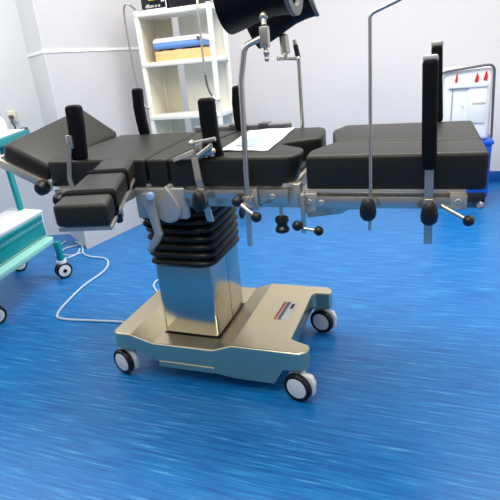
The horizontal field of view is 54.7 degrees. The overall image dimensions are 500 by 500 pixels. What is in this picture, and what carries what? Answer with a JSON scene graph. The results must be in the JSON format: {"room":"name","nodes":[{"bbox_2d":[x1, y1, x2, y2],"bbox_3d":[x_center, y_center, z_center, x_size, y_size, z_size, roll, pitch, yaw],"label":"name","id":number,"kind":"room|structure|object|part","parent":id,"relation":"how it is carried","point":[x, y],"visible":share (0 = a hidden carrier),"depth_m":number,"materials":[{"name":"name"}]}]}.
{"room":"operating room","nodes":[
{"label":"operating room","id":0,"kind":"room"},
{"bbox_2d":[0,0,69,235],"bbox_3d":[-2.688,-1.315,3.371,2.372,2.700,0.100,-4,21,3],"label":"wall","id":1,"kind":"structure","parent":0,"point":[18,93],"depth_m":3.38,"materials":[{"name":"white paint"}]},
{"bbox_2d":[7,111,17,128],"bbox_3d":[-1.682,-0.906,3.416,0.060,0.143,0.056,-4,21,3],"label":"wall socket","id":2,"kind":"object","parent":1,"relation":"attached to","point":[12,116],"visible":0.86,"depth_m":3.41,"materials":[{"name":"beige plastic"}]},
{"bbox_3d":[-1.684,-0.943,3.425,0.060,0.080,0.012,-4,21,3],"label":"plate","id":3,"kind":"part","parent":2,"relation":"part of","materials":[{"name":"beige plastic"}]},
{"bbox_2d":[15,0,87,248],"bbox_3d":[-1.379,-1.318,3.072,0.004,2.700,0.462,-18,25,-30],"label":"wall","id":4,"kind":"structure","parent":0,"point":[26,12],"depth_m":3.11,"materials":[{"name":"white paint"}]},
{"bbox_2d":[33,0,204,248],"bbox_3d":[-0.969,-1.623,3.756,0.412,2.700,1.913,7,24,28],"label":"wall","id":5,"kind":"structure","parent":0,"point":[102,83],"depth_m":3.30,"materials":[{"name":"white paint"}]},
{"bbox_2d":[27,47,138,56],"bbox_3d":[-1.112,-1.452,3.532,0.422,0.018,1.307,7,24,28],"label":"trim","id":6,"kind":"structure","parent":5,"relation":"attached to","point":[115,48],"depth_m":3.16,"materials":[{"name":"white"}]},
{"bbox_2d":[0,182,499,499],"bbox_3d":[-0.383,0.465,2.068,7.800,0.050,6.600,3,23,19],"label":"floor","id":7,"kind":"structure","parent":0,"point":[405,405],"depth_m":1.81,"materials":[{"name":"blue plastic"}]},
{"bbox_2d":[0,127,72,323],"bbox_3d":[-1.459,-0.133,2.600,0.628,0.856,1.390,-2,22,9],"label":"trolley","id":8,"kind":"object","parent":7,"relation":"on","point":[23,233],"visible":1,"depth_m":2.71,"materials":[{"name":"teal metal"}]},
{"bbox_2d":[0,117,7,133],"bbox_3d":[-1.480,-0.753,2.848,0.071,0.131,0.071,3,23,19],"label":"bottle","id":9,"kind":"object","parent":8,"relation":"on","point":[3,127],"visible":1,"depth_m":2.84,"materials":[{"name":"beige plastic"}]},
{"bbox_2d":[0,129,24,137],"bbox_3d":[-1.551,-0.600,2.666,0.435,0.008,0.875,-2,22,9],"label":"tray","id":10,"kind":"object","parent":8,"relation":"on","point":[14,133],"depth_m":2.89,"materials":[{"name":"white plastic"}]},
{"bbox_2d":[0,129,29,147],"bbox_3d":[-1.545,-0.582,2.687,0.460,0.042,0.920,-2,22,9],"label":"tray","id":11,"kind":"object","parent":8,"relation":"on","point":[12,135],"depth_m":2.85,"materials":[{"name":"teal paint"}]},
{"bbox_3d":[-1.245,-0.100,2.566,0.005,0.006,0.498,-2,22,9],"label":"handle","id":12,"kind":"part","parent":8,"relation":"part of","materials":[{"name":"teal paint"}]},
{"bbox_3d":[-1.242,-0.062,2.581,0.005,0.006,0.498,-2,22,9],"label":"handle","id":13,"kind":"part","parent":8,"relation":"part of","materials":[{"name":"teal paint"}]},
{"bbox_2d":[0,208,42,235],"bbox_3d":[-1.393,-0.065,2.448,0.252,0.014,1.037,-2,22,9],"label":"countertop","id":14,"kind":"structure","parent":8,"relation":"on","point":[11,218],"depth_m":2.71,"materials":[{"name":"white plastic"}]},
{"bbox_3d":[-1.250,-0.092,2.570,0.007,0.035,0.538,-2,22,9],"label":"drawer","id":15,"kind":"part","parent":8,"relation":"part of","materials":[{"name":"teal paint"}]},
{"bbox_3d":[-1.245,-0.031,2.594,0.007,0.084,0.538,-2,22,9],"label":"drawer","id":16,"kind":"part","parent":8,"relation":"part of","materials":[{"name":"teal paint"}]},
{"bbox_2d":[55,241,79,258],"bbox_3d":[-1.304,0.001,3.386,0.176,0.012,0.365,-22,27,-37],"label":"power cord","id":17,"kind":"object","parent":7,"relation":"on","point":[64,241],"visible":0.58,"depth_m":3.27,"materials":[{"name":"white plastic"}]},
{"bbox_2d":[62,240,81,255],"bbox_3d":[-1.263,-0.013,3.412,0.148,0.010,0.326,-13,22,-18],"label":"power cord","id":18,"kind":"object","parent":7,"relation":"on","point":[78,240],"visible":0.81,"depth_m":3.41,"materials":[{"name":"white plastic"}]},
{"bbox_2d":[56,241,123,322],"bbox_3d":[-0.984,0.149,2.823,0.423,0.095,1.604,-16,24,-26],"label":"power cord","id":19,"kind":"object","parent":7,"relation":"on","point":[83,253],"visible":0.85,"depth_m":2.59,"materials":[{"name":"white plastic"}]},
{"bbox_2d":[123,0,244,217],"bbox_3d":[-0.433,-0.936,3.464,0.627,1.544,0.334,3,23,19],"label":"shelving unit","id":20,"kind":"object","parent":7,"relation":"on","point":[205,77],"visible":0.66,"depth_m":3.37,"materials":[{"name":"beige paint"}]},
{"bbox_3d":[-0.767,-1.298,3.273,0.092,0.676,0.031,-6,21,-1],"label":"handle","id":21,"kind":"part","parent":20,"relation":"part of","materials":[{"name":"beige"}]},
{"bbox_3d":[-0.691,-0.919,3.433,0.028,1.400,0.028,3,23,19],"label":"post","id":22,"kind":"part","parent":20,"relation":"part of","materials":[{"name":"beige paint"}]},
{"bbox_2d":[141,0,168,11],"bbox_3d":[-0.596,-1.664,3.216,0.188,0.136,0.204,3,23,19],"label":"monitor","id":23,"kind":"object","parent":20,"relation":"on","point":[147,5],"visible":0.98,"depth_m":3.14,"materials":[{"name":"black plastic"}]},
{"bbox_3d":[-0.624,-1.570,3.151,0.176,0.007,0.003,3,23,19],"label":"trim","id":24,"kind":"part","parent":23,"relation":"part of","materials":[{"name":"white"}]},
{"bbox_3d":[-0.661,-1.056,3.501,0.008,1.120,0.210,3,23,19],"label":"panel","id":25,"kind":"part","parent":20,"relation":"part of","materials":[{"name":"white wood"}]},
{"bbox_3d":[-0.614,-1.008,3.642,0.028,1.400,0.028,3,23,19],"label":"post","id":26,"kind":"part","parent":20,"relation":"part of","materials":[{"name":"beige paint"}]},
{"bbox_3d":[-0.554,-1.097,3.581,0.115,1.120,0.007,3,23,19],"label":"panel","id":27,"kind":"part","parent":20,"relation":"part of","materials":[{"name":"white wood"}]},
{"bbox_3d":[-0.465,-1.581,3.205,0.544,0.030,0.272,3,23,19],"label":"shelf","id":28,"kind":"part","parent":20,"relation":"part of","materials":[{"name":"beige paint"}]},
{"bbox_2d":[155,47,210,61],"bbox_3d":[-0.441,-1.338,3.305,0.360,0.062,0.190,3,23,19],"label":"cardboard box","id":29,"kind":"object","parent":20,"relation":"on","point":[190,53],"visible":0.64,"depth_m":3.22,"materials":[{"name":"yellow cardboard"}]},
{"bbox_2d":[153,33,209,51],"bbox_3d":[-0.458,-1.403,3.269,0.367,0.085,0.194,3,23,19],"label":"linens","id":30,"kind":"object","parent":29,"relation":"on","point":[187,41],"visible":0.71,"depth_m":3.20,"materials":[{"name":"blue fabric"}]},
{"bbox_3d":[-0.439,-1.293,3.317,0.544,0.030,0.272,3,23,19],"label":"shelf","id":31,"kind":"part","parent":20,"relation":"part of","materials":[{"name":"beige paint"}]},
{"bbox_2d":[168,0,210,7],"bbox_3d":[-0.397,-1.643,3.146,0.217,0.116,0.212,3,23,19],"label":"recorder","id":32,"kind":"object","parent":20,"relation":"on","point":[172,3],"visible":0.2,"depth_m":3.08,"materials":[{"name":"black plastic"}]},
{"bbox_3d":[-0.409,-0.968,3.444,0.544,0.030,0.272,3,23,19],"label":"shelf","id":33,"kind":"part","parent":20,"relation":"part of","materials":[{"name":"beige paint"}]},
{"bbox_3d":[-0.299,-1.085,3.491,0.325,1.120,0.007,3,23,19],"label":"panel","id":34,"kind":"part","parent":20,"relation":"part of","materials":[{"name":"beige paint"}]},
{"bbox_3d":[-0.266,-1.284,3.088,0.092,0.633,0.045,3,23,19],"label":"handle","id":35,"kind":"part","parent":20,"relation":"part of","materials":[{"name":"beige"}]},
{"bbox_3d":[-0.202,-0.896,3.260,0.028,1.400,0.028,3,23,19],"label":"post","id":36,"kind":"part","parent":20,"relation":"part of","materials":[{"name":"beige paint"}]},
{"bbox_3d":[-0.124,-0.985,3.469,0.028,1.400,0.028,3,23,19],"label":"post","id":37,"kind":"part","parent":20,"relation":"part of","materials":[{"name":"beige paint"}]},
{"bbox_2d":[0,110,489,401],"bbox_3d":[-0.089,-0.041,1.866,1.735,0.985,0.703,3,23,19],"label":"table","id":38,"kind":"object","parent":7,"relation":"on","point":[201,318],"visible":0.96,"depth_m":1.69,"materials":[{"name":"leather"}]},
{"bbox_3d":[-0.768,-0.412,1.999,0.233,0.186,0.652,-1,22,11],"label":"head frame","id":39,"kind":"part","parent":38,"relation":"part of","materials":[{"name":"metal"}]},
{"bbox_3d":[-0.724,-0.223,1.703,0.054,0.054,0.072,3,23,19],"label":"hinge knob","id":40,"kind":"part","parent":38,"relation":"part of","materials":[{"name":"black plastic"}]},
{"bbox_3d":[-0.642,-0.176,1.656,0.048,0.048,0.072,3,23,19],"label":"hinge knob","id":41,"kind":"part","parent":38,"relation":"part of","materials":[{"name":"black plastic"}]},
{"bbox_2d":[65,104,87,189],"bbox_3d":[-0.594,-0.342,1.646,0.090,0.290,0.056,3,23,19],"label":"support","id":42,"kind":"object","parent":38,"relation":"on","point":[76,143],"visible":0.98,"depth_m":1.62,"materials":[{"name":"black leather"}]},
{"bbox_2d":[53,159,135,231],"bbox_3d":[-0.387,-0.129,1.330,0.139,0.159,0.576,-6,21,-2],"label":"armrest","id":43,"kind":"object","parent":38,"relation":"attached to","point":[96,203],"visible":1,"depth_m":1.12,"materials":[{"name":"black leather"}]},
{"bbox_3d":[-0.534,-0.205,1.673,0.320,0.037,0.041,3,23,19],"label":"rail","id":44,"kind":"part","parent":38,"relation":"part of","materials":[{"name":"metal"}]},
{"bbox_2d":[132,88,149,133],"bbox_3d":[-0.484,-0.555,2.183,0.055,0.337,0.032,3,23,19],"label":"support","id":45,"kind":"object","parent":38,"relation":"attached to","point":[137,93],"visible":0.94,"depth_m":2.15,"materials":[{"name":"black leather"}]},
{"bbox_3d":[-0.325,-0.090,1.604,0.065,0.208,0.024,3,23,19],"label":"crank lever","id":46,"kind":"part","parent":38,"relation":"part of","materials":[{"name":"grey metal"}]},
{"bbox_3d":[-0.292,-0.159,1.612,0.189,0.108,0.030,3,23,19],"label":"plate","id":47,"kind":"part","parent":38,"relation":"part of","materials":[{"name":"grey metal"}]},
{"bbox_2d":[173,97,223,221],"bbox_3d":[-0.168,-0.271,1.490,0.149,0.369,0.123,3,23,19],"label":"support","id":48,"kind":"object","parent":38,"relation":"attached to","point":[210,145],"visible":0.97,"depth_m":1.47,"materials":[{"name":"black plastic"}]},
{"bbox_3d":[-0.205,-0.293,1.496,0.072,0.037,0.018,3,23,19],"label":"clamp handle","id":49,"kind":"part","parent":48,"relation":"part of","materials":[{"name":"beige"}]},
{"bbox_3d":[-0.158,-0.150,1.486,0.046,0.068,0.034,3,23,19],"label":"knob","id":50,"kind":"part","parent":48,"relation":"part of","materials":[{"name":"black plastic"}]},
{"bbox_3d":[-0.147,-0.186,1.507,0.059,0.197,0.024,3,23,19],"label":"post","id":51,"kind":"part","parent":48,"relation":"part of","materials":[{"name":"beige"}]},
{"bbox_3d":[-0.044,-0.172,1.501,0.344,0.043,0.040,3,23,19],"label":"rail","id":52,"kind":"part","parent":38,"relation":"part of","materials":[{"name":"silver metal"}]},
{"bbox_2d":[232,85,247,131],"bbox_3d":[-0.037,-0.517,2.036,0.054,0.337,0.051,3,23,19],"label":"support","id":53,"kind":"object","parent":38,"relation":"attached to","point":[235,89],"visible":0.31,"depth_m":1.99,"materials":[{"name":"black plastic"}]},
{"bbox_2d":[194,121,291,132],"bbox_3d":[-0.045,-0.475,2.104,0.454,0.141,0.134,3,23,19],"label":"rail","id":54,"kind":"object","parent":38,"relation":"attached to","point":[265,124],"visible":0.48,"depth_m":2.07,"materials":[{"name":"grey metal"}]},
{"bbox_3d":[-0.028,-0.275,1.779,0.575,0.077,0.546,3,23,19],"label":"seat frame","id":55,"kind":"part","parent":38,"relation":"part of","materials":[{"name":"metal"}]},
{"bbox_2d":[213,0,302,245],"bbox_3d":[0.045,-0.367,1.417,0.208,0.716,0.220,5,24,25],"label":"holder","id":56,"kind":"object","parent":38,"relation":"attached to","point":[235,16],"visible":1,"depth_m":1.31,"materials":[{"name":"black foam"},{"name":"grey cast metal"},{"name":"black plastic"}]},
{"bbox_3d":[-0.038,-0.145,1.451,0.033,0.033,0.033,3,23,19],"label":"ball knob","id":57,"kind":"part","parent":56,"relation":"part of","materials":[{"name":"black plastic"}]},
{"bbox_3d":[-0.010,-0.122,1.443,0.064,0.049,0.011,8,25,30],"label":"clamp handle","id":58,"kind":"part","parent":56,"relation":"part of","materials":[{"name":"beige"}]},
{"bbox_2d":[213,0,295,34],"bbox_3d":[0.029,-0.663,1.337,0.208,0.106,0.171,3,23,19],"label":"leg support","id":59,"kind":"object","parent":56,"relation":"on","point":[235,16],"depth_m":1.29,"materials":[{"name":"black plastic"}]},
{"bbox_3d":[0.019,-0.098,1.436,0.033,0.033,0.033,3,23,19],"label":"ball knob","id":60,"kind":"part","parent":56,"relation":"part of","materials":[{"name":"black plastic"}]},
{"bbox_2d":[223,128,293,150],"bbox_3d":[0.029,-0.403,1.741,0.186,0.006,0.478,1,22,16],"label":"paper sheet","id":61,"kind":"object","parent":38,"relation":"on","point":[263,139],"visible":0.85,"depth_m":1.71,"materials":[{"name":"white paper"}]},
{"bbox_2d":[235,138,263,145],"bbox_3d":[-0.005,-0.375,1.674,0.075,0.004,0.163,2,22,18],"label":"print","id":62,"kind":"object","parent":61,"relation":"on","point":[250,141],"depth_m":1.67,"materials":[{"name":"blue"}]},
{"bbox_3d":[0.100,-0.080,1.507,0.044,0.056,0.044,3,23,19],"label":"star knob","id":63,"kind":"part","parent":38,"relation":"part of","materials":[{"name":"black plastic"}]},
{"bbox_2d":[247,0,319,127],"bbox_3d":[0.142,-0.634,1.850,0.261,0.620,0.160,0,22,12],"label":"holder","id":64,"kind":"object","parent":38,"relation":"on","point":[278,25],"visible":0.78,"depth_m":1.75,"materials":[{"name":"black foam"},{"name":"grey cast metal"},{"name":"black plastic"}]},
{"bbox_2d":[247,0,314,48],"bbox_3d":[0.120,-0.839,1.770,0.254,0.173,0.160,0,22,12],"label":"leg support","id":65,"kind":"object","parent":64,"relation":"on","point":[278,25],"depth_m":1.73,"materials":[{"name":"black plastic"}]},
{"bbox_3d":[0.143,-0.072,1.431,0.036,0.032,0.032,3,23,19],"label":"ball knob","id":66,"kind":"part","parent":38,"relation":"part of","materials":[{"name":"black plastic"}]},
{"bbox_3d":[0.180,-0.060,1.419,0.047,0.014,0.010,6,24,27],"label":"latch handle","id":67,"kind":"part","parent":38,"relation":"part of","materials":[{"name":"silver metal"}]},
{"bbox_3d":[0.183,-0.141,1.429,0.035,0.061,0.026,3,23,19],"label":"hinge plate","id":68,"kind":"part","parent":38,"relation":"part of","materials":[{"name":"grey metal"}]},
{"bbox_3d":[0.201,-0.056,1.409,0.029,0.029,0.029,3,23,19],"label":"ball knob","id":69,"kind":"part","parent":38,"relation":"part of","materials":[{"name":"black plastic"}]},
{"bbox_3d":[0.463,-0.233,1.624,0.433,0.089,0.564,3,23,19],"label":"leg frame","id":70,"kind":"part","parent":38,"relation":"part of","materials":[{"name":"metal"}]},
{"bbox_2d":[359,0,401,230],"bbox_3d":[0.331,-0.321,1.241,0.097,0.584,0.059,3,23,19],"label":"rod","id":71,"kind":"object","parent":38,"relation":"attached to","point":[368,206],"visible":1,"depth_m":1.27,"materials":[{"name":"grey metal"}]},
{"bbox_3d":[0.322,-0.111,1.319,0.046,0.068,0.034,3,23,19],"label":"knob","id":72,"kind":"part","parent":71,"relation":"part of","materials":[{"name":"black plastic"}]},
{"bbox_3d":[0.369,-0.138,1.360,0.365,0.032,0.038,3,23,19],"label":"rail","id":73,"kind":"part","parent":38,"relation":"part of","materials":[{"name":"silver metal"}]},
{"bbox_2d":[420,54,438,243],"bbox_3d":[0.459,-0.238,1.231,0.056,0.485,0.055,3,23,19],"label":"support","id":74,"kind":"object","parent":38,"relation":"attached to","point":[429,215],"visible":1,"depth_m":1.21,"materials":[{"name":"black leather"}]},
{"bbox_3d":[0.476,-0.120,1.287,0.028,0.222,0.006,3,23,19],"label":"post","id":75,"kind":"part","parent":74,"relation":"part of","materials":[{"name":"beige"}]},
{"bbox_3d":[0.473,-0.097,1.274,0.046,0.068,0.034,3,23,19],"label":"knob","id":76,"kind":"part","parent":74,"relation":"part of","materials":[{"name":"black plastic"}]},
{"bbox_2d":[431,40,443,121],"bbox_3d":[0.685,-0.524,1.770,0.059,0.449,0.051,3,23,19],"label":"support","id":77,"kind":"object","parent":38,"relation":"attached to","point":[437,46],"visible":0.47,"depth_m":1.71,"materials":[{"name":"black leather"}]},
{"bbox_3d":[0.541,-0.097,1.276,0.077,0.043,0.012,12,27,38],"label":"lock handle","id":78,"kind":"part","parent":38,"relation":"part of","materials":[{"name":"beige"}]},
{"bbox_3d":[0.570,-0.076,1.259,0.030,0.030,0.030,3,23,19],"label":"ball knob","id":79,"kind":"part","parent":38,"relation":"part of","materials":[{"name":"black plastic"}]},
{"bbox_2d":[466,133,493,207],"bbox_3d":[1.581,-0.591,3.577,0.335,0.480,0.377,3,23,19],"label":"cart","id":80,"kind":"object","parent":7,"relation":"on","point":[478,196],"visible":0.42,"depth_m":3.44,"materials":[{"name":"plastic"}]},
{"bbox_2d":[441,63,495,139],"bbox_3d":[1.496,-1.027,3.362,0.367,0.498,0.224,3,23,19],"label":"pack","id":81,"kind":"object","parent":80,"relation":"on","point":[468,91],"visible":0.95,"depth_m":3.26,"materials":[{"name":"grey plastic"}]},
{"bbox_2d":[211,0,499,170],"bbox_3d":[1.912,-1.862,3.693,4.760,2.700,0.120,3,23,19],"label":"wall","id":82,"kind":"structure","parent":0,"point":[333,45],"depth_m":4.09,"materials":[{"name":"white paint"}]},
{"bbox_2d":[489,171,499,181],"bbox_3d":[2.011,-0.626,4.106,4.740,0.090,0.012,3,23,19],"label":"baseboard","id":83,"kind":"structure","parent":82,"relation":"attached to","point":[494,176],"depth_m":4.08,"materials":[{"name":"blue plastic"}]}
]}

